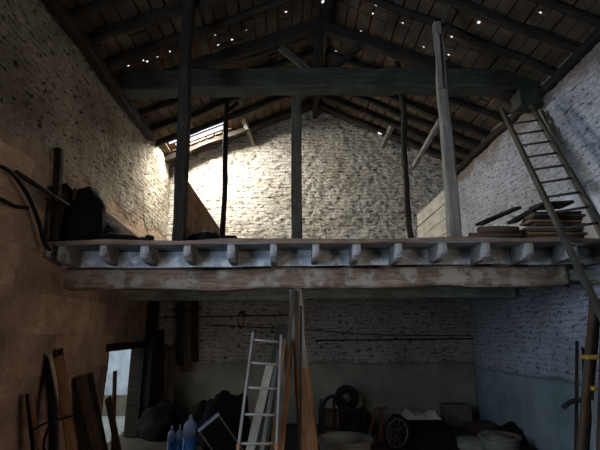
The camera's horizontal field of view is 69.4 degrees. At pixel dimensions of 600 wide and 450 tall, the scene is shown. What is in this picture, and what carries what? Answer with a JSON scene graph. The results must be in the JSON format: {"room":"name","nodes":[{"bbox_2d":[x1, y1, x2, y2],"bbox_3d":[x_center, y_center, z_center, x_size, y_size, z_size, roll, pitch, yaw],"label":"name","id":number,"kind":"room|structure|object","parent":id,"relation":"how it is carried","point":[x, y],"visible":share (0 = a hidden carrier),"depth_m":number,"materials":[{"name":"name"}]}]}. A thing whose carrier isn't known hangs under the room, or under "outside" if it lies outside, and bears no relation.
{"room":"farm building","nodes":[
{"label":"farm building","id":0,"kind":"room"},
{"bbox_2d":[0,0,170,449],"bbox_3d":[-3.045,-0.168,3.823,0.237,6.004,12.570,0,-14,-1],"label":"wall","id":1,"kind":"structure","parent":0,"point":[51,95],"depth_m":5.22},
{"bbox_2d":[0,164,51,250],"bbox_3d":[-2.855,-0.177,4.386,0.066,0.677,1.282,0,-14,0],"label":"hose","id":2,"kind":"object","parent":1,"relation":"hanging from","point":[16,178],"visible":1,"depth_m":4.58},
{"bbox_2d":[14,170,69,207],"bbox_3d":[-2.800,-0.380,4.726,0.055,0.204,0.729,-4,-14,15],"label":"pole","id":3,"kind":"object","parent":1,"relation":"attached to","point":[19,174],"visible":0.96,"depth_m":4.67,"materials":[{"name":"brown wood"}]},
{"bbox_2d":[42,0,153,140],"bbox_3d":[-2.910,-2.411,5.926,0.192,0.218,5.500,0,-14,-1],"label":"wall plate","id":4,"kind":"object","parent":1,"relation":"attached to","point":[58,10],"visible":0.99,"depth_m":6.10,"materials":[{"name":"brown wood"}]},
{"bbox_2d":[106,341,145,436],"bbox_3d":[-3.192,2.942,7.557,0.330,1.720,1.950,0,-14,-1],"label":"door frame","id":5,"kind":"structure","parent":1,"relation":"in","point":[138,349],"depth_m":8.27,"materials":[{"name":"brown wood"}]},
{"bbox_2d":[140,301,159,417],"bbox_3d":[-2.993,2.748,8.605,0.160,2.600,0.200,0,-14,-1],"label":"plank","id":6,"kind":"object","parent":1,"relation":"attached to","point":[153,309],"depth_m":8.57,"materials":[{"name":"brown wood"}]},
{"bbox_2d":[121,286,515,300],"bbox_3d":[0.320,1.204,7.699,6.998,0.279,0.266,0,-14,-2],"label":"beam","id":7,"kind":"structure","parent":1,"relation":"attached to","point":[430,292],"depth_m":7.59,"materials":[{"name":"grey wood"}]},
{"bbox_2d":[159,110,478,423],"bbox_3d":[0.384,0.697,10.325,7.877,7.524,0.451,0,-14,-1],"label":"wall","id":8,"kind":"structure","parent":0,"point":[353,186],"depth_m":9.86,"materials":[{"name":"brick"}]},
{"bbox_2d":[102,416,124,442],"bbox_3d":[-7.878,3.303,5.147,9.000,0.100,16.000,0,-14,-1],"label":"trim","id":9,"kind":"structure","parent":8,"relation":"attached to","point":[120,420],"depth_m":9.18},
{"bbox_2d":[102,349,130,415],"bbox_3d":[-5.673,2.903,10.816,4.200,3.400,0.410,0,-14,-1],"label":"wall","id":10,"kind":"structure","parent":9,"relation":"on","point":[119,361],"depth_m":10.54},
{"bbox_2d":[173,301,200,371],"bbox_3d":[-2.497,2.387,9.460,0.615,1.581,0.100,0,-14,-1],"label":"panel","id":11,"kind":"object","parent":8,"relation":"attached to","point":[188,311],"visible":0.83,"depth_m":9.48,"materials":[{"name":"brown wood"}]},
{"bbox_2d":[312,0,332,118],"bbox_3d":[0.535,-4.277,4.989,0.168,0.243,12.600,0,-14,-1],"label":"ridge beam","id":12,"kind":"structure","parent":8,"relation":"attached to","point":[327,9],"depth_m":8.09,"materials":[{"name":"brown wood"}]},
{"bbox_2d":[205,325,472,335],"bbox_3d":[0.955,2.358,9.676,6.136,0.260,0.022,0,-14,-1],"label":"cable","id":13,"kind":"object","parent":8,"relation":"attached to","point":[205,325],"visible":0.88,"depth_m":9.66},
{"bbox_2d":[316,338,472,340],"bbox_3d":[2.208,2.555,9.662,3.708,0.032,0.030,0,-14,-2],"label":"rod","id":14,"kind":"object","parent":8,"relation":"attached to","point":[423,338],"visible":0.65,"depth_m":9.64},
{"bbox_2d":[107,423,536,449],"bbox_3d":[0.539,2.768,3.194,7.820,0.031,13.300,0,-14,-1],"label":"floor","id":15,"kind":"structure","parent":0,"point":[291,435],"depth_m":7.82,"materials":[{"name":"concrete"}]},
{"bbox_2d":[28,396,41,449],"bbox_3d":[-2.670,2.425,4.482,0.438,1.235,0.170,0,-14,-1],"label":"plank","id":16,"kind":"object","parent":15,"relation":"on","point":[38,441],"visible":1,"depth_m":4.55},
{"bbox_2d":[47,357,54,449],"bbox_3d":[-2.750,2.306,4.794,0.518,1.625,0.088,-8,-16,30],"label":"leaning board","id":17,"kind":"object","parent":15,"relation":"on","point":[49,374],"visible":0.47,"depth_m":4.90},
{"bbox_2d":[53,354,77,449],"bbox_3d":[-2.739,2.385,5.123,0.532,1.642,0.206,8,-16,-28],"label":"plank","id":18,"kind":"object","parent":15,"relation":"on","point":[68,427],"visible":0.82,"depth_m":5.13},
{"bbox_2d":[76,374,103,449],"bbox_3d":[-2.757,2.700,5.763,0.584,1.357,0.230,9,-17,-33],"label":"sheet","id":19,"kind":"object","parent":15,"relation":"on","point":[82,383],"visible":1,"depth_m":5.75,"materials":[{"name":"brown wood"}]},
{"bbox_2d":[87,372,107,449],"bbox_3d":[-2.848,2.782,6.091,0.174,1.364,0.604,-12,-18,39],"label":"sheet","id":20,"kind":"object","parent":15,"relation":"on","point":[90,377],"visible":0.53,"depth_m":6.13,"materials":[{"name":"brown wood"}]},
{"bbox_2d":[105,396,121,449],"bbox_3d":[-2.880,3.138,6.695,0.118,0.955,0.456,-9,-16,32],"label":"leaning board","id":21,"kind":"object","parent":15,"relation":"on","point":[109,405],"visible":1,"depth_m":6.66,"materials":[{"name":"brown wood"}]},
{"bbox_2d":[151,329,163,406],"bbox_3d":[-2.953,3.171,8.975,0.223,1.968,0.541,10,-17,-36],"label":"plank","id":22,"kind":"object","parent":15,"relation":"on","point":[158,382],"visible":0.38,"depth_m":9.01,"materials":[{"name":"brown wood"}]},
{"bbox_2d":[136,399,182,441],"bbox_3d":[-2.619,3.656,8.174,0.923,0.668,0.711,0,-14,-1],"label":"heap","id":23,"kind":"object","parent":15,"relation":"on","point":[155,423],"visible":0.88,"depth_m":7.97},
{"bbox_2d":[165,345,175,402],"bbox_3d":[-2.684,3.325,8.944,0.158,1.638,0.398,6,-15,-21],"label":"plank","id":24,"kind":"object","parent":15,"relation":"on","point":[171,348],"visible":0.65,"depth_m":9.04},
{"bbox_2d":[182,415,197,449],"bbox_3d":[-1.646,3.208,6.478,0.210,0.685,0.210,0,-14,-1],"label":"gas cylinder","id":25,"kind":"object","parent":15,"relation":"on","point":[190,430],"visible":1,"depth_m":6.42,"materials":[{"name":"blue paint"}]},
{"bbox_2d":[184,399,206,444],"bbox_3d":[-1.739,3.578,7.930,0.774,0.704,0.709,-5,-15,20],"label":"heap","id":26,"kind":"object","parent":15,"relation":"on","point":[198,410],"visible":0.17,"depth_m":7.75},
{"bbox_2d":[198,412,242,449],"bbox_3d":[-1.149,3.121,6.304,0.739,0.763,0.488,0,-14,-1],"label":"crate","id":27,"kind":"object","parent":15,"relation":"on","point":[217,435],"visible":1,"depth_m":6.14,"materials":[{"name":"blue paint"}]},
{"bbox_2d":[197,390,249,449],"bbox_3d":[-1.354,3.402,7.665,0.969,0.918,0.892,0,-14,-1],"label":"heap","id":28,"kind":"object","parent":15,"relation":"on","point":[229,406],"visible":0.65,"depth_m":7.45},
{"bbox_2d":[236,332,281,449],"bbox_3d":[-0.444,2.098,4.502,0.485,1.921,1.126,0,-14,-1],"label":"ladder","id":29,"kind":"object","parent":15,"relation":"on","point":[277,388],"visible":1,"depth_m":4.71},
{"bbox_2d":[246,365,273,449],"bbox_3d":[-0.543,2.454,5.123,0.098,1.506,0.787,-6,-15,24],"label":"plank","id":30,"kind":"object","parent":15,"relation":"on","point":[253,434],"visible":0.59,"depth_m":5.29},
{"bbox_2d":[260,349,278,449],"bbox_3d":[-0.395,2.339,5.057,0.058,1.687,0.654,-6,-15,24],"label":"batten","id":31,"kind":"object","parent":15,"relation":"on","point":[266,423],"visible":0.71,"depth_m":5.17,"materials":[{"name":"grey wood"}]},
{"bbox_2d":[255,323,287,449],"bbox_3d":[-0.403,2.349,5.796,0.137,2.034,0.635,-10,-17,36],"label":"plank","id":32,"kind":"object","parent":15,"relation":"on","point":[281,329],"visible":0.41,"depth_m":5.81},
{"bbox_2d":[270,339,293,449],"bbox_3d":[-0.230,2.243,4.933,0.148,1.823,0.655,-4,-14,16],"label":"plank","id":33,"kind":"object","parent":15,"relation":"on","point":[287,388],"visible":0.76,"depth_m":5.04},
{"bbox_2d":[274,289,295,449],"bbox_3d":[-0.203,1.941,5.005,0.066,2.431,0.667,-6,-15,24],"label":"leaning pole","id":34,"kind":"object","parent":15,"relation":"on","point":[293,294],"visible":1,"depth_m":5.14,"materials":[{"name":"brown wood"}]},
{"bbox_2d":[299,306,301,449],"bbox_3d":[0.004,2.052,5.018,0.032,2.212,0.309,-1,-14,3],"label":"leaning stick","id":35,"kind":"object","parent":15,"relation":"on","point":[300,341],"visible":1,"depth_m":5.09,"materials":[{"name":"brown wood"}]},
{"bbox_2d":[289,288,317,449],"bbox_3d":[0.054,2.024,5.349,0.395,2.467,0.266,0,-14,-1],"label":"support post","id":36,"kind":"object","parent":15,"relation":"on","point":[308,431],"visible":0.88,"depth_m":5.29,"materials":[{"name":"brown wood"}]},
{"bbox_2d":[63,265,568,291],"bbox_3d":[0.201,0.711,5.735,6.651,0.299,0.283,0,-14,-2],"label":"beam","id":37,"kind":"structure","parent":36,"relation":"on","point":[424,276],"depth_m":5.62,"materials":[{"name":"brown wood"}]},
{"bbox_2d":[57,246,118,269],"bbox_3d":[-2.838,0.932,7.435,0.094,0.214,4.950,0,-14,-1],"label":"joist","id":38,"kind":"object","parent":37,"relation":"on","point":[69,256],"visible":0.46,"depth_m":5.20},
{"bbox_2d":[99,245,154,268],"bbox_3d":[-2.368,0.919,7.451,0.082,0.193,4.950,0,-14,-1],"label":"joist","id":39,"kind":"object","parent":37,"relation":"on","point":[109,255],"visible":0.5,"depth_m":5.20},
{"bbox_2d":[140,245,186,268],"bbox_3d":[-1.883,0.920,7.465,0.107,0.199,4.950,0,-14,-1],"label":"joist","id":40,"kind":"object","parent":37,"relation":"on","point":[148,254],"visible":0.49,"depth_m":5.15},
{"bbox_2d":[183,245,218,269],"bbox_3d":[-1.392,0.914,7.480,0.088,0.191,4.950,0,-14,-1],"label":"joist","id":41,"kind":"object","parent":37,"relation":"on","point":[189,253],"visible":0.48,"depth_m":5.22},
{"bbox_2d":[227,244,249,268],"bbox_3d":[-0.879,0.915,7.494,0.096,0.200,4.950,0,-14,-1],"label":"joist","id":42,"kind":"object","parent":37,"relation":"on","point":[232,251],"visible":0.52,"depth_m":5.12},
{"bbox_2d":[335,244,360,267],"bbox_3d":[0.610,0.907,7.537,0.108,0.200,4.950,0,-14,-1],"label":"joist","id":43,"kind":"object","parent":37,"relation":"on","point":[355,249],"visible":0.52,"depth_m":5.22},
{"bbox_2d":[366,243,402,267],"bbox_3d":[1.111,0.910,7.550,0.087,0.210,4.950,0,-14,-1],"label":"joist","id":44,"kind":"object","parent":37,"relation":"on","point":[395,253],"visible":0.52,"depth_m":5.30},
{"bbox_2d":[398,243,447,266],"bbox_3d":[1.641,0.898,7.568,0.107,0.191,4.950,0,-14,-1],"label":"joist","id":45,"kind":"object","parent":37,"relation":"on","point":[438,252],"visible":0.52,"depth_m":5.33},
{"bbox_2d":[432,242,490,265],"bbox_3d":[2.170,0.902,7.581,0.101,0.205,4.950,0,-14,-1],"label":"joist","id":46,"kind":"object","parent":37,"relation":"on","point":[479,253],"visible":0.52,"depth_m":5.34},
{"bbox_2d":[471,242,533,266],"bbox_3d":[2.694,0.900,7.596,0.104,0.208,4.950,0,-14,-1],"label":"joist","id":47,"kind":"object","parent":37,"relation":"on","point":[520,253],"visible":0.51,"depth_m":5.39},
{"bbox_2d":[510,242,578,266],"bbox_3d":[3.232,0.897,7.612,0.109,0.206,4.950,0,-14,-1],"label":"joist","id":48,"kind":"object","parent":37,"relation":"on","point":[558,254],"visible":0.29,"depth_m":5.47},
{"bbox_2d":[318,398,365,433],"bbox_3d":[0.791,3.676,8.258,0.890,0.755,0.400,0,-14,-1],"label":"rack","id":49,"kind":"object","parent":15,"relation":"on","point":[331,414],"visible":0.75,"depth_m":8.09,"materials":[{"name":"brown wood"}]},
{"bbox_2d":[317,431,373,449],"bbox_3d":[0.629,3.205,6.026,0.788,0.472,0.788,0,-14,-1],"label":"tub","id":50,"kind":"object","parent":15,"relation":"on","point":[337,440],"visible":0.98,"depth_m":6.25,"materials":[{"name":"plastic"}]},
{"bbox_2d":[322,410,371,432],"bbox_3d":[0.889,3.920,8.639,1.000,0.340,0.500,0,-14,-1],"label":"box","id":51,"kind":"object","parent":15,"relation":"on","point":[347,415],"visible":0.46,"depth_m":8.42,"materials":[{"name":"brown wood"}]},
{"bbox_2d":[335,385,358,407],"bbox_3d":[0.955,3.532,8.839,0.510,0.510,0.162,0,-14,-1],"label":"tyre","id":52,"kind":"object","parent":51,"relation":"on","point":[345,389],"visible":0.77,"depth_m":8.79,"materials":[{"name":"rubber"}]},
{"bbox_2d":[368,407,397,449],"bbox_3d":[1.344,3.432,7.278,0.600,0.634,0.440,0,-14,-1],"label":"truck","id":53,"kind":"object","parent":15,"relation":"on","point":[382,419],"visible":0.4,"depth_m":7.34,"materials":[{"name":"red paint"}]},
{"bbox_2d":[383,415,410,449],"bbox_3d":[1.598,3.424,7.132,0.550,0.552,0.105,8,-16,-31],"label":"spoked wheel","id":54,"kind":"object","parent":53,"relation":"on","point":[403,445],"visible":1,"depth_m":7.11,"materials":[{"name":"rubber"}]},
{"bbox_2d":[391,414,445,440],"bbox_3d":[2.218,3.796,8.139,0.839,0.341,0.700,0,-14,-1],"label":"chest","id":55,"kind":"object","parent":15,"relation":"on","point":[414,425],"visible":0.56,"depth_m":7.83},
{"bbox_2d":[401,409,442,419],"bbox_3d":[2.286,3.565,8.198,0.654,0.139,0.500,0,-14,-1],"label":"crumpled cloth","id":56,"kind":"object","parent":55,"relation":"on","point":[408,414],"visible":0.99,"depth_m":8.02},
{"bbox_2d":[440,402,472,427],"bbox_3d":[3.275,3.978,9.077,0.564,0.438,0.350,0,-14,-1],"label":"box","id":57,"kind":"object","parent":15,"relation":"on","point":[453,414],"visible":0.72,"depth_m":8.93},
{"bbox_2d":[454,436,483,449],"bbox_3d":[2.886,3.674,7.309,0.746,0.179,0.566,0,-14,-1],"label":"tub","id":58,"kind":"object","parent":15,"relation":"on","point":[463,442],"visible":0.63,"depth_m":7.13,"materials":[{"name":"plastic"}]},
{"bbox_2d":[462,420,497,431],"bbox_3d":[3.907,4.053,8.741,1.154,0.131,0.500,0,-14,-1],"label":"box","id":59,"kind":"object","parent":15,"relation":"on","point":[475,425],"visible":0.48,"depth_m":8.54,"materials":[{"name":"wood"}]},
{"bbox_2d":[477,430,521,449],"bbox_3d":[3.254,3.535,7.047,0.674,0.323,0.674,0,-14,-1],"label":"tub","id":60,"kind":"object","parent":15,"relation":"on","point":[490,440],"visible":1,"depth_m":6.88,"materials":[{"name":"plastic"}]},
{"bbox_2d":[495,421,526,444],"bbox_3d":[3.922,3.766,7.923,0.735,0.335,0.768,-9,-17,34],"label":"heap","id":61,"kind":"object","parent":15,"relation":"on","point":[510,426],"visible":0.37,"depth_m":7.77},
{"bbox_2d":[500,104,599,321],"bbox_3d":[3.303,0.371,4.834,0.593,5.442,3.060,-1,-14,4],"label":"wooden ladder","id":62,"kind":"object","parent":15,"relation":"on","point":[587,286],"visible":1,"depth_m":5.53,"materials":[{"name":"brown wood"}]},
{"bbox_2d":[539,110,599,237],"bbox_3d":[3.929,0.516,5.361,0.079,5.402,2.200,0,-14,0],"label":"pole","id":63,"kind":"object","parent":15,"relation":"on","point":[542,114],"visible":0.39,"depth_m":6.61,"materials":[{"name":"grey wood"}]},
{"bbox_2d":[574,341,578,449],"bbox_3d":[3.046,2.207,4.775,0.544,1.798,0.035,8,-16,-28],"label":"leaning pole","id":64,"kind":"object","parent":15,"relation":"on","point":[576,342],"visible":1,"depth_m":4.91,"materials":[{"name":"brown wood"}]},
{"bbox_2d":[576,301,595,449],"bbox_3d":[3.075,1.923,4.699,0.847,2.324,0.108,4,-15,-17],"label":"leaning pole","id":65,"kind":"object","parent":15,"relation":"on","point":[582,424],"visible":0.88,"depth_m":4.76,"materials":[{"name":"brown wood"}]},
{"bbox_2d":[584,299,599,449],"bbox_3d":[3.251,1.980,4.851,0.818,2.286,0.060,4,-15,-17],"label":"leaning pole","id":66,"kind":"object","parent":15,"relation":"on","point":[597,323],"visible":0.39,"depth_m":4.95,"materials":[{"name":"brown wood"}]},
{"bbox_2d":[596,349,599,449],"bbox_3d":[3.182,2.095,4.579,0.526,1.930,0.069,3,-14,-11],"label":"leaning pole","id":67,"kind":"object","parent":15,"relation":"on","point":[598,405],"visible":1,"depth_m":4.59,"materials":[{"name":"brown wood"}]},
{"bbox_2d":[46,236,599,269],"bbox_3d":[0.439,0.790,7.525,6.960,0.146,5.008,0,-14,-1],"label":"floor","id":68,"kind":"structure","parent":0,"point":[464,242],"depth_m":5.18,"materials":[{"name":"wood"}]},
{"bbox_2d":[49,147,63,240],"bbox_3d":[-2.873,-0.368,5.109,0.143,1.118,0.159,1,-14,-2],"label":"upright pole","id":69,"kind":"object","parent":68,"relation":"on","point":[54,229],"visible":0.94,"depth_m":5.09,"materials":[{"name":"brown wood"}]},
{"bbox_2d":[59,186,105,240],"bbox_3d":[-2.755,-0.097,5.555,0.520,0.798,0.625,0,-14,-1],"label":"heap","id":70,"kind":"object","parent":68,"relation":"on","point":[84,219],"visible":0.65,"depth_m":5.34,"materials":[{"name":"black"}]},
{"bbox_2d":[93,233,142,239],"bbox_3d":[-2.308,0.198,5.448,0.714,0.173,0.442,0,-14,-1],"label":"heap","id":71,"kind":"object","parent":68,"relation":"on","point":[121,236],"visible":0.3,"depth_m":5.30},
{"bbox_2d":[171,0,195,240],"bbox_3d":[-1.527,-1.501,5.686,0.187,3.559,0.180,-1,-14,-2],"label":"timber post","id":72,"kind":"object","parent":68,"relation":"on","point":[181,172],"visible":0.96,"depth_m":5.58,"materials":[{"name":"brown wood"}]},
{"bbox_2d":[186,182,219,240],"bbox_3d":[-1.577,0.277,7.379,0.099,0.911,3.939,0,-14,-1],"label":"wall","id":73,"kind":"structure","parent":68,"relation":"on","point":[199,219],"depth_m":6.32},
{"bbox_2d":[220,98,229,234],"bbox_3d":[-1.450,-0.868,8.312,0.128,3.589,0.128,0,-14,-2],"label":"post","id":74,"kind":"object","parent":68,"relation":"on","point":[227,100],"visible":0.71,"depth_m":8.34,"materials":[{"name":"brown wood"}]},
{"bbox_2d":[291,95,301,238],"bbox_3d":[-0.054,-0.783,6.812,0.173,2.671,0.174,0,-13,-2],"label":"timber post","id":75,"kind":"object","parent":68,"relation":"on","point":[296,113],"visible":0.85,"depth_m":6.76,"materials":[{"name":"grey wood"}]},
{"bbox_2d":[62,248,599,267],"bbox_3d":[0.493,0.421,5.535,6.940,0.221,0.047,0,-14,-2],"label":"board","id":76,"kind":"object","parent":68,"relation":"attached to","point":[370,256],"visible":0.73,"depth_m":5.51,"materials":[{"name":"wood"}]},
{"bbox_2d":[395,61,413,237],"bbox_3d":[1.840,-1.183,7.555,0.168,3.757,0.155,0,-14,-2],"label":"post","id":77,"kind":"object","parent":68,"relation":"on","point":[404,126],"visible":0.71,"depth_m":7.46,"materials":[{"name":"brown wood"}]},
{"bbox_2d":[416,190,446,237],"bbox_3d":[1.986,0.053,6.394,0.097,0.802,1.729,0,-14,-1],"label":"wall","id":78,"kind":"structure","parent":68,"relation":"on","point":[431,221],"depth_m":6.33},
{"bbox_2d":[432,21,461,236],"bbox_3d":[1.921,-1.317,5.726,0.169,3.140,0.178,1,-14,-1],"label":"timber post","id":79,"kind":"object","parent":68,"relation":"on","point":[452,207],"visible":0.98,"depth_m":5.62,"materials":[{"name":"grey wood"}]},
{"bbox_2d":[468,232,523,237],"bbox_3d":[2.437,0.148,5.391,0.644,0.111,0.127,0,-14,-1],"label":"board","id":80,"kind":"object","parent":68,"relation":"on","point":[491,234],"visible":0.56,"depth_m":5.34,"materials":[{"name":"brown wood"}]},
{"bbox_2d":[477,226,519,232],"bbox_3d":[2.486,0.069,5.429,0.492,0.116,0.106,1,-14,-1],"label":"log","id":81,"kind":"object","parent":80,"relation":"on","point":[486,229],"visible":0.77,"depth_m":5.39,"materials":[{"name":"brown wood"}]},
{"bbox_3d":[3.177,0.207,5.484,0.795,0.034,0.260,0,-14,-1],"label":"board","id":82,"kind":"object","parent":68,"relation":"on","visible":0},
{"bbox_2d":[524,235,584,237],"bbox_3d":[3.167,0.173,5.506,0.733,0.034,0.260,0,-14,1],"label":"board","id":83,"kind":"object","parent":82,"relation":"on","point":[532,236],"visible":0.27,"depth_m":5.38,"materials":[{"name":"brown wood"}]},
{"bbox_2d":[524,232,587,235],"bbox_3d":[3.219,0.133,5.507,0.719,0.034,0.260,0,-14,0],"label":"board","id":84,"kind":"object","parent":83,"relation":"on","point":[528,233],"visible":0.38,"depth_m":5.38,"materials":[{"name":"brown wood"}]},
{"bbox_2d":[522,229,583,233],"bbox_3d":[3.194,0.094,5.512,0.671,0.034,0.260,0,-14,-1],"label":"board","id":85,"kind":"object","parent":84,"relation":"on","point":[528,230],"visible":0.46,"depth_m":5.39,"materials":[{"name":"brown wood"}]},
{"bbox_2d":[520,226,583,231],"bbox_3d":[3.201,0.060,5.536,0.699,0.034,0.260,0,-14,2],"label":"board","id":86,"kind":"object","parent":85,"relation":"on","point":[527,227],"visible":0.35,"depth_m":5.42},
{"bbox_2d":[529,223,584,225],"bbox_3d":[3.254,0.017,5.526,0.622,0.034,0.260,0,-14,-2],"label":"board","id":87,"kind":"object","parent":86,"relation":"on","point":[534,224],"visible":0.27,"depth_m":5.40,"materials":[{"name":"brown wood"}]},
{"bbox_2d":[519,219,581,225],"bbox_3d":[3.193,-0.022,5.529,0.663,0.034,0.260,1,-14,-3],"label":"board","id":88,"kind":"object","parent":87,"relation":"on","point":[531,221],"visible":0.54,"depth_m":5.42,"materials":[{"name":"brown wood"}]},
{"bbox_2d":[522,216,582,222],"bbox_3d":[3.217,-0.061,5.534,0.641,0.034,0.260,1,-14,-3],"label":"board","id":89,"kind":"object","parent":88,"relation":"on","point":[532,217],"visible":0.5,"depth_m":5.42,"materials":[{"name":"brown wood"}]},
{"bbox_2d":[523,213,585,219],"bbox_3d":[3.248,-0.099,5.544,0.672,0.034,0.260,1,-14,-3],"label":"board","id":90,"kind":"object","parent":89,"relation":"on","point":[533,214],"visible":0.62,"depth_m":5.43,"materials":[{"name":"brown wood"}]},
{"bbox_2d":[526,211,581,215],"bbox_3d":[3.255,-0.129,5.587,0.593,0.034,0.260,-1,-14,3],"label":"board","id":91,"kind":"object","parent":90,"relation":"on","point":[567,212],"visible":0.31,"depth_m":5.46,"materials":[{"name":"brown wood"}]},
{"bbox_2d":[528,200,573,210],"bbox_3d":[3.267,-0.255,5.641,0.428,0.084,0.305,0,-14,0],"label":"board","id":92,"kind":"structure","parent":91,"relation":"on","point":[556,204],"depth_m":5.56,"materials":[{"name":"brown wood"}]},
{"bbox_2d":[62,0,599,166],"bbox_3d":[0.540,-3.661,4.734,8.020,1.818,13.400,0,-14,-1],"label":"ceiling","id":93,"kind":"structure","parent":0,"point":[356,15],"depth_m":7.23,"materials":[{"name":"wood"}]},
{"bbox_2d":[68,0,131,17],"bbox_3d":[-1.296,-3.385,5.772,3.658,1.702,0.150,0,-14,-1],"label":"rafter","id":94,"kind":"object","parent":93,"relation":"attached to","point":[84,9],"visible":0.71,"depth_m":5.57,"materials":[{"name":"brown wood"}]},
{"bbox_2d":[87,0,224,43],"bbox_3d":[-1.303,-3.262,6.223,3.662,1.698,0.155,0,-14,-2],"label":"rafter","id":95,"kind":"object","parent":93,"relation":"attached to","point":[169,11],"visible":0.79,"depth_m":6.08,"materials":[{"name":"brown wood"}]},
{"bbox_2d":[104,0,295,66],"bbox_3d":[-1.323,-3.130,6.784,3.659,1.699,0.140,0,-14,-1],"label":"rafter","id":96,"kind":"object","parent":93,"relation":"attached to","point":[263,7],"visible":0.86,"depth_m":6.72,"materials":[{"name":"brown wood"}]},
{"bbox_2d":[131,33,313,101],"bbox_3d":[-1.347,-2.879,7.746,3.667,1.699,0.140,0,-14,-1],"label":"rafter","id":97,"kind":"object","parent":93,"relation":"attached to","point":[292,43],"visible":0.17,"depth_m":7.80,"materials":[{"name":"brown wood"}]},
{"bbox_2d":[155,96,290,147],"bbox_3d":[-1.397,-2.441,9.560,3.668,1.693,0.169,0,-14,-1],"label":"rafter","id":98,"kind":"object","parent":93,"relation":"attached to","point":[249,109],"visible":0.66,"depth_m":9.51,"materials":[{"name":"brown wood"}]},
{"bbox_2d":[138,48,313,115],"bbox_3d":[-1.366,-2.758,8.313,3.662,1.699,0.155,1,-14,-2],"label":"rafter","id":99,"kind":"object","parent":93,"relation":"attached to","point":[307,53],"visible":0.41,"depth_m":8.24,"materials":[{"name":"brown wood"}]},
{"bbox_2d":[149,66,312,132],"bbox_3d":[-1.380,-2.593,8.939,3.667,1.704,0.147,0,-14,-1],"label":"rafter","id":100,"kind":"object","parent":93,"relation":"attached to","point":[158,126],"visible":0.36,"depth_m":8.80,"materials":[{"name":"brown wood"}]},
{"bbox_2d":[164,100,312,162],"bbox_3d":[-1.421,-2.253,10.331,3.670,1.694,0.141,0,-14,-2],"label":"rafter","id":101,"kind":"object","parent":93,"relation":"attached to","point":[240,131],"visible":0.79,"depth_m":10.27,"materials":[{"name":"brown wood"}]},
{"bbox_2d":[167,107,311,163],"bbox_3d":[-1.417,-2.215,10.408,3.668,1.673,0.143,0,-14,-1],"label":"rafter","id":102,"kind":"object","parent":93,"relation":"attached to","point":[288,116],"visible":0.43,"depth_m":10.40,"materials":[{"name":"brown wood"}]},
{"bbox_2d":[114,17,544,112],"bbox_3d":[0.467,-2.748,7.335,7.327,1.685,0.391,0,-14,-1],"label":"roof truss","id":103,"kind":"object","parent":93,"relation":"attached to","point":[304,80],"visible":0.91,"depth_m":7.16,"materials":[{"name":"brown wood"}]},
{"bbox_2d":[318,102,462,164],"bbox_3d":[2.189,-2.212,10.498,3.655,1.711,0.150,0,-14,-1],"label":"rafter","id":104,"kind":"object","parent":93,"relation":"attached to","point":[327,108],"visible":0.76,"depth_m":10.48,"materials":[{"name":"brown wood"}]},
{"bbox_2d":[320,95,470,155],"bbox_3d":[2.200,-2.331,10.012,3.667,1.704,0.144,0,-14,-1],"label":"rafter","id":105,"kind":"object","parent":93,"relation":"attached to","point":[351,106],"visible":0.7,"depth_m":9.99,"materials":[{"name":"brown wood"}]},
{"bbox_2d":[324,65,489,137],"bbox_3d":[2.224,-2.555,9.069,3.667,1.697,0.146,1,-14,-2],"label":"rafter","id":106,"kind":"object","parent":93,"relation":"attached to","point":[418,107],"visible":0.47,"depth_m":8.98,"materials":[{"name":"brown wood"}]},
{"bbox_2d":[346,95,480,146],"bbox_3d":[2.217,-2.450,9.537,3.675,1.670,0.148,0,-14,-2],"label":"rafter","id":107,"kind":"object","parent":93,"relation":"attached to","point":[368,100],"visible":0.6,"depth_m":9.47,"materials":[{"name":"brown wood"}]},
{"bbox_2d":[326,48,503,122],"bbox_3d":[2.244,-2.723,8.438,3.659,1.697,0.147,0,-14,-1],"label":"rafter","id":108,"kind":"object","parent":93,"relation":"attached to","point":[478,109],"visible":0.47,"depth_m":8.32,"materials":[{"name":"brown wood"}]},
{"bbox_2d":[363,0,557,75],"bbox_3d":[2.288,-3.109,6.833,3.655,1.712,0.147,0,-14,-2],"label":"rafter","id":109,"kind":"object","parent":93,"relation":"attached to","point":[547,69],"visible":0.88,"depth_m":6.76,"materials":[{"name":"brown wood"}]},
{"bbox_2d":[433,0,581,52],"bbox_3d":[2.300,-3.238,6.334,3.667,1.704,0.146,0,-14,-1],"label":"rafter","id":110,"kind":"object","parent":93,"relation":"attached to","point":[484,13],"visible":0.89,"depth_m":6.22,"materials":[{"name":"brown wood"}]},
{"bbox_2d":[529,0,599,26],"bbox_3d":[2.318,-3.369,5.793,3.658,1.716,0.167,1,-14,-2],"label":"rafter","id":111,"kind":"object","parent":93,"relation":"attached to","point":[557,5],"visible":1,"depth_m":5.68,"materials":[{"name":"brown wood"}]},
{"bbox_2d":[411,119,439,169],"bbox_3d":[1.930,-1.202,6.689,0.065,0.126,1.604,0,-14,1],"label":"brace","id":112,"kind":"object","parent":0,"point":[436,126],"visible":0.81,"depth_m":6.55,"materials":[{"name":"grey wood"}]},
{"bbox_2d":[457,29,599,449],"bbox_3d":[4.223,-0.158,4.023,0.436,6.134,12.663,0,-14,-1],"label":"wall","id":113,"kind":"structure","parent":0,"point":[524,344],"depth_m":7.17,"materials":[{"name":"brick"}]},
{"bbox_2d":[456,122,507,174],"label":"wall plate","id":114,"kind":"object","parent":113,"relation":"attached to","point":[502,127],"depth_m":9.13,"materials":[{"name":"brown wood"}]},
{"bbox_2d":[537,24,599,95],"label":"wall plate","id":115,"kind":"object","parent":113,"relation":"attached to","point":[582,51],"depth_m":6.27,"materials":[{"name":"brown wood"}]},
{"bbox_2d":[566,269,597,281],"bbox_3d":[3.768,0.683,5.864,0.655,0.173,0.181,2,-14,-7],"label":"block","id":116,"kind":"object","parent":113,"relation":"attached to","point":[591,274],"visible":0.54,"depth_m":5.79,"materials":[{"name":"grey wood"}]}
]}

